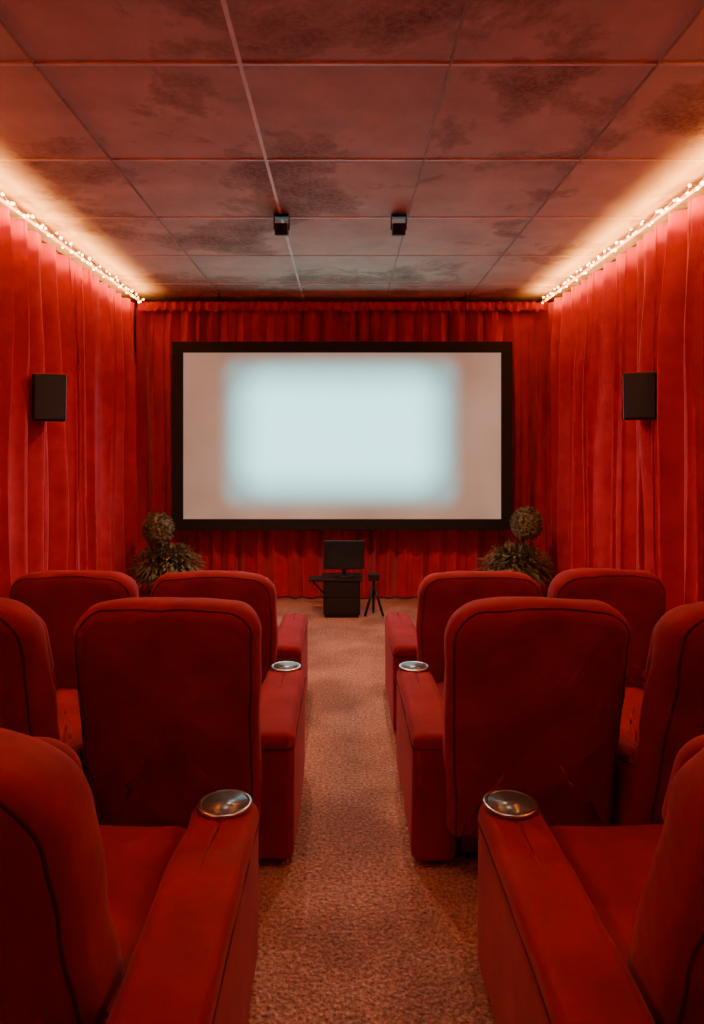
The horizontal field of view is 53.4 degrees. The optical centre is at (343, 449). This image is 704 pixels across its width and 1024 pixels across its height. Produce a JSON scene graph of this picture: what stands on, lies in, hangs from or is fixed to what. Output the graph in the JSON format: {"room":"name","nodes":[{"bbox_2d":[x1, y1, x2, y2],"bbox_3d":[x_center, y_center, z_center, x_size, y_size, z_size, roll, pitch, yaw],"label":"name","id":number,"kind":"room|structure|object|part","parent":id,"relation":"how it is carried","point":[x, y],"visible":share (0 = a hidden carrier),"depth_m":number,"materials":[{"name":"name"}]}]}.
{"room":"home movie theater","nodes":[
{"label":"home movie theater","id":0,"kind":"room"},
{"bbox_2d":[146,596,495,1023],"bbox_3d":[-0.010,1.550,2.800,4.780,0.100,9.000,0,0,0],"label":"floor","id":1,"kind":"structure","parent":0,"point":[353,928],"depth_m":2.40,"materials":[{"name":"brown carpet"}]},
{"bbox_2d":[0,598,87,783],"bbox_3d":[-1.196,0.972,2.669,0.674,1.057,1.176,0,0,9],"label":"seat","id":2,"kind":"object","parent":1,"relation":"on","point":[31,704],"visible":0.31,"depth_m":2.15,"materials":[{"name":"red fabric"}]},
{"bbox_3d":[-1.249,0.909,2.305,0.662,0.932,0.434,0,0,9],"label":"backrest","id":3,"kind":"part","parent":2,"relation":"part of","materials":[{"name":"red fabric"}]},
{"bbox_2d":[57,689,81,743],"bbox_3d":[-1.152,1.163,2.888,0.463,0.204,0.676,0,0,9],"label":"seat cushion","id":4,"kind":"object","parent":2,"relation":"on","point":[69,708],"depth_m":2.82,"materials":[{"name":"red fabric"}]},
{"bbox_2d":[10,569,137,690],"bbox_3d":[-1.353,1.047,3.895,0.640,0.906,1.017,0,0,0],"label":"seat","id":5,"kind":"object","parent":1,"relation":"on","point":[59,597],"visible":0.23,"depth_m":3.41,"materials":[{"name":"red fabric"}]},
{"bbox_2d":[0,729,258,1023],"bbox_3d":[-0.761,0.980,1.564,1.044,1.040,1.059,0,0,0],"label":"seat","id":6,"kind":"object","parent":1,"relation":"on","point":[149,924],"visible":1,"depth_m":1.31,"materials":[{"name":"red fabric"}]},
{"bbox_3d":[-0.779,0.919,1.333,0.662,0.918,0.597,0,0,0],"label":"backrest","id":7,"kind":"part","parent":6,"relation":"part of","materials":[{"name":"red fabric"}]},
{"bbox_2d":[99,825,184,1023],"bbox_3d":[-0.779,1.161,1.706,0.684,0.207,0.736,0,0,0],"label":"seat cushion","id":8,"kind":"object","parent":6,"relation":"on","point":[136,860],"depth_m":1.77,"materials":[{"name":"red fabric"}]},
{"bbox_2d":[197,789,251,819],"bbox_3d":[-0.340,1.009,1.995,0.156,0.014,0.156,0,0,0],"label":"cup holder","id":9,"kind":"object","parent":6,"relation":"on","point":[224,804],"depth_m":1.97,"materials":[{"name":"metal"}]},
{"bbox_2d":[126,512,205,595],"bbox_3d":[-1.614,1.030,6.399,0.759,0.940,0.602,0,0,5],"label":"potted topiary","id":10,"kind":"object","parent":1,"relation":"on","point":[158,529],"visible":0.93,"depth_m":6.31,"materials":[{"name":"plant"}]},
{"bbox_2d":[75,595,305,860],"bbox_3d":[-0.554,0.998,2.814,0.758,1.005,1.078,0,0,0],"label":"seat","id":11,"kind":"object","parent":1,"relation":"on","point":[177,708],"visible":0.94,"depth_m":2.34,"materials":[{"name":"red fabric"}]},
{"bbox_2d":[271,661,300,672],"bbox_3d":[-0.270,1.009,3.255,0.142,0.014,0.142,0,0,0],"label":"cup holder","id":12,"kind":"object","parent":11,"relation":"on","point":[283,666],"depth_m":3.23,"materials":[{"name":"metal"}]},
{"bbox_2d":[150,571,307,700],"bbox_3d":[-0.606,1.052,3.919,0.773,0.895,1.009,0,0,0],"label":"seat","id":13,"kind":"object","parent":1,"relation":"on","point":[288,641],"visible":0.23,"depth_m":3.45,"materials":[{"name":"red fabric"}]},
{"bbox_3d":[-0.655,0.990,3.566,0.629,0.771,0.303,0,0,0],"label":"backrest","id":14,"kind":"part","parent":13,"relation":"part of","materials":[{"name":"red fabric"}]},
{"bbox_2d":[308,573,362,617],"bbox_3d":[-0.077,1.324,6.385,0.485,0.352,0.330,0,0,0],"label":"media cabinet","id":15,"kind":"object","parent":1,"relation":"on","point":[341,596],"visible":0.98,"depth_m":6.23,"materials":[{"name":"black wood"}]},
{"bbox_2d":[308,576,320,581],"bbox_3d":[-0.260,1.173,6.365,0.120,0.025,0.150,0,0,0],"label":"tray","id":16,"kind":"object","parent":15,"relation":"on","point":[311,578],"depth_m":6.29,"materials":[{"name":"black plastic"}]},
{"bbox_3d":[-0.020,1.248,6.235,0.300,0.125,0.010,0,0,0],"label":"drawer","id":17,"kind":"part","parent":15,"relation":"part of","materials":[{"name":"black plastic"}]},
{"bbox_3d":[-0.020,1.390,6.235,0.300,0.130,0.010,0,0,0],"label":"drawer","id":18,"kind":"part","parent":15,"relation":"part of","materials":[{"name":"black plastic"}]},
{"bbox_2d":[324,540,363,577],"bbox_3d":[0.000,0.986,6.380,0.370,0.325,0.180,0,0,0],"label":"computer monitor","id":19,"kind":"object","parent":15,"relation":"on","point":[338,554],"visible":1,"depth_m":6.35,"materials":[{"name":"black plastic"}]},
{"bbox_2d":[364,573,383,615],"bbox_3d":[0.270,1.308,6.361,0.187,0.376,0.180,0,0,0],"label":"camera tripod","id":20,"kind":"object","parent":1,"relation":"on","point":[373,577],"visible":1,"depth_m":6.30,"materials":[{"name":"black plastic"}]},
{"bbox_3d":[0.229,1.356,6.311,0.122,0.280,0.024,0,0,-35],"label":"leg","id":21,"kind":"part","parent":20,"relation":"part of","materials":[{"name":"black plastic"}]},
{"bbox_3d":[0.270,1.356,6.390,0.024,0.280,0.122,0,0,0],"label":"leg","id":22,"kind":"part","parent":20,"relation":"part of","materials":[{"name":"black plastic"}]},
{"bbox_3d":[0.311,1.356,6.311,0.122,0.280,0.024,0,0,35],"label":"leg","id":23,"kind":"part","parent":20,"relation":"part of","materials":[{"name":"black plastic"}]},
{"bbox_2d":[385,570,540,732],"bbox_3d":[0.632,1.052,3.919,0.763,0.896,1.012,0,0,0],"label":"seat","id":24,"kind":"object","parent":1,"relation":"on","point":[439,594],"visible":0.31,"depth_m":3.47,"materials":[{"name":"red fabric"}]},
{"bbox_3d":[0.676,0.988,3.567,0.623,0.769,0.306,0,0,0],"label":"backrest","id":25,"kind":"part","parent":24,"relation":"part of","materials":[{"name":"red fabric"}]},
{"bbox_2d":[396,595,627,859],"bbox_3d":[0.616,0.997,2.813,0.749,1.005,1.079,0,0,0],"label":"seat","id":26,"kind":"object","parent":1,"relation":"on","point":[528,700],"visible":0.94,"depth_m":2.34,"materials":[{"name":"red fabric"}]},
{"bbox_2d":[399,661,428,672],"bbox_3d":[0.326,1.009,3.255,0.142,0.014,0.142,0,0,0],"label":"cup holder","id":27,"kind":"object","parent":26,"relation":"on","point":[409,666],"depth_m":3.23,"materials":[{"name":"metal"}]},
{"bbox_2d":[436,682,444,706],"bbox_3d":[0.648,1.160,2.995,0.471,0.209,0.675,0,0,0],"label":"seat cushion","id":28,"kind":"object","parent":26,"relation":"on","point":[440,685],"depth_m":3.19,"materials":[{"name":"red fabric"}]},
{"bbox_2d":[474,506,555,585],"bbox_3d":[1.581,1.004,6.400,0.763,0.993,0.593,0,0,-6],"label":"potted topiary","id":29,"kind":"object","parent":1,"relation":"on","point":[526,522],"visible":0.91,"depth_m":6.31,"materials":[{"name":"plant"}]},
{"bbox_3d":[1.615,0.995,6.400,0.138,0.654,0.028,0,0,0],"label":"stem","id":30,"kind":"part","parent":29,"relation":"part of","materials":[{"name":"brown wood"}]},
{"bbox_2d":[477,734,703,1023],"bbox_3d":[0.897,0.979,1.561,1.032,1.043,1.066,0,0,0],"label":"seat","id":31,"kind":"object","parent":1,"relation":"on","point":[578,924],"visible":1,"depth_m":1.46,"materials":[{"name":"red fabric"}]},
{"bbox_2d":[483,789,538,819],"bbox_3d":[0.475,1.009,1.995,0.156,0.014,0.156,0,0,0],"label":"cup holder","id":32,"kind":"object","parent":31,"relation":"on","point":[500,804],"depth_m":1.97,"materials":[{"name":"metal"}]},
{"bbox_2d":[549,824,657,975],"bbox_3d":[0.911,1.161,1.705,0.685,0.205,0.738,0,0,0],"label":"seat cushion","id":33,"kind":"object","parent":31,"relation":"on","point":[610,863],"depth_m":1.80,"materials":[{"name":"red fabric"}]},
{"bbox_3d":[0.909,0.916,1.327,0.665,0.918,0.597,0,0,0],"label":"backrest","id":34,"kind":"part","parent":31,"relation":"part of","materials":[{"name":"red fabric"}]},
{"bbox_2d":[546,569,664,688],"bbox_3d":[1.331,1.047,3.900,0.625,0.906,1.007,0,0,0],"label":"seat","id":35,"kind":"object","parent":1,"relation":"on","point":[639,596],"visible":0.16,"depth_m":3.42,"materials":[{"name":"red fabric"}]},
{"bbox_2d":[611,602,703,825],"bbox_3d":[1.245,0.982,2.692,0.673,1.037,1.168,0,0,-9],"label":"seat","id":36,"kind":"object","parent":1,"relation":"on","point":[659,718],"visible":0.41,"depth_m":2.22,"materials":[{"name":"red fabric"}]},
{"bbox_2d":[620,687,645,743],"bbox_3d":[1.202,1.161,2.910,0.469,0.208,0.673,0,0,-9],"label":"seat cushion","id":37,"kind":"object","parent":36,"relation":"on","point":[633,698],"depth_m":2.84,"materials":[{"name":"red fabric"}]},
{"bbox_3d":[1.495,1.246,2.883,0.107,0.479,0.856,0,0,-9],"label":"arm","id":38,"kind":"part","parent":36,"relation":"part of","materials":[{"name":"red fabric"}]},
{"bbox_2d":[130,301,553,363],"bbox_3d":[-0.010,-0.015,7.250,4.780,3.030,0.100,0,0,0],"label":"wall","id":39,"kind":"structure","parent":0,"point":[135,302],"depth_m":7.20,"materials":[{"name":"red paint"}]},
{"bbox_2d":[0,0,703,300],"bbox_3d":[-0.010,-1.580,2.800,4.780,0.100,9.000,0,0,0],"label":"ceiling","id":40,"kind":"structure","parent":0,"point":[133,112],"depth_m":3.46,"materials":[{"name":"tile"}]},
{"bbox_2d":[0,207,137,599],"bbox_3d":[-2.099,0.004,2.842,0.300,2.962,8.200,0,0,-1],"label":"curtain","id":41,"kind":"object","parent":40,"relation":"hanging from","point":[69,499],"visible":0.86,"depth_m":5.03,"materials":[{"name":"red fabric"}]},
{"bbox_3d":[-2.079,0.015,1.750,0.297,2.940,6.014,0,0,0],"label":"panel","id":42,"kind":"part","parent":41,"relation":"part of","materials":[{"name":"red fabric"}]},
{"bbox_2d":[32,373,66,421],"bbox_3d":[-1.964,-0.345,4.636,0.206,0.319,0.330,0,0,-28],"label":"wall speaker","id":43,"kind":"object","parent":41,"relation":"attached to","point":[49,391],"visible":0.97,"depth_m":4.51,"materials":[{"name":"black plastic"}]},
{"bbox_3d":[-2.130,-1.468,2.825,0.024,0.024,8.150,0,0,0],"label":"rod","id":44,"kind":"part","parent":41,"relation":"part of","materials":[{"name":"metal"}]},
{"bbox_3d":[-2.105,0.015,5.842,0.254,2.940,2.200,0,0,0],"label":"panel","id":45,"kind":"part","parent":41,"relation":"part of","materials":[{"name":"red fabric"}]},
{"bbox_2d":[0,190,143,302],"bbox_3d":[-1.957,-1.442,2.795,0.066,0.094,8.010,0,0,0],"label":"string lights","id":46,"kind":"object","parent":40,"relation":"attached to","point":[25,216],"visible":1,"depth_m":4.87,"materials":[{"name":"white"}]},
{"bbox_2d":[274,214,289,235],"bbox_3d":[-0.405,-1.453,4.543,0.104,0.138,0.148,0,0,0],"label":"ceiling spotlight","id":47,"kind":"object","parent":40,"relation":"attached to","point":[281,229],"depth_m":4.50,"materials":[{"name":"black metal"}]},
{"bbox_2d":[135,301,547,598],"bbox_3d":[0.002,0.003,7.060,4.203,2.965,0.281,0,0,0],"label":"stage curtain","id":48,"kind":"object","parent":40,"relation":"hanging from","point":[402,559],"visible":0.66,"depth_m":7.06,"materials":[{"name":"red fabric"}]},
{"bbox_2d":[172,293,511,529],"bbox_3d":[-0.018,-0.378,6.805,3.295,2.305,0.070,0,0,0],"label":"projection screen","id":49,"kind":"object","parent":40,"relation":"hanging from","point":[266,435],"visible":0.91,"depth_m":6.80,"materials":[{"name":"grey fabric"}]},
{"bbox_3d":[-1.613,-0.138,6.800,0.105,1.615,0.060,0,0,0],"label":"frame","id":50,"kind":"part","parent":49,"relation":"part of","materials":[{"name":"black fabric"}]},
{"bbox_3d":[-0.018,-0.998,6.800,3.295,0.105,0.060,0,0,0],"label":"frame","id":51,"kind":"part","parent":49,"relation":"part of","materials":[{"name":"black fabric"}]},
{"bbox_3d":[-0.018,0.723,6.800,3.295,0.105,0.060,0,0,0],"label":"frame","id":52,"kind":"part","parent":49,"relation":"part of","materials":[{"name":"black fabric"}]},
{"bbox_3d":[1.577,-0.138,6.800,0.105,1.615,0.060,0,0,0],"label":"frame","id":53,"kind":"part","parent":49,"relation":"part of","materials":[{"name":"black fabric"}]},
{"bbox_2d":[0,0,703,301],"bbox_3d":[-0.010,-1.526,2.800,4.580,0.008,8.800,0,0,0],"label":"grid","id":54,"kind":"object","parent":40,"relation":"attached to","point":[239,62],"depth_m":3.66,"materials":[{"name":"white metal"}]},
{"bbox_2d":[390,214,406,235],"bbox_3d":[0.355,-1.453,4.543,0.104,0.138,0.148,0,0,0],"label":"ceiling spotlight","id":55,"kind":"object","parent":40,"relation":"attached to","point":[398,229],"depth_m":4.51,"materials":[{"name":"black metal"}]},
{"bbox_2d":[542,177,703,303],"bbox_3d":[1.927,-1.442,2.795,0.066,0.096,8.010,0,0,0],"label":"string lights","id":56,"kind":"object","parent":40,"relation":"attached to","point":[682,198],"visible":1,"depth_m":4.73,"materials":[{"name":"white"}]},
{"bbox_2d":[547,195,703,615],"bbox_3d":[2.057,0.003,2.851,0.311,2.965,8.202,0,0,0],"label":"curtain","id":57,"kind":"object","parent":40,"relation":"hanging from","point":[622,494],"visible":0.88,"depth_m":5.01,"materials":[{"name":"red fabric"}]},
{"bbox_3d":[2.071,0.015,5.836,0.248,2.940,2.232,0,0,0],"label":"panel","id":58,"kind":"part","parent":57,"relation":"part of","materials":[{"name":"red fabric"}]},
{"bbox_3d":[2.100,-1.468,2.825,0.024,0.024,8.150,0,0,0],"label":"rod","id":59,"kind":"part","parent":57,"relation":"part of","materials":[{"name":"metal"}]},
{"bbox_2d":[623,372,656,419],"bbox_3d":[1.974,-0.355,4.636,0.206,0.319,0.330,0,0,28],"label":"wall speaker","id":60,"kind":"object","parent":57,"relation":"attached to","point":[639,388],"visible":0.97,"depth_m":4.51,"materials":[{"name":"black plastic"}]},
{"bbox_3d":[2.060,0.015,1.773,0.302,2.940,6.010,0,0,0],"label":"panel","id":61,"kind":"part","parent":57,"relation":"part of","materials":[{"name":"red fabric"}]}
]}

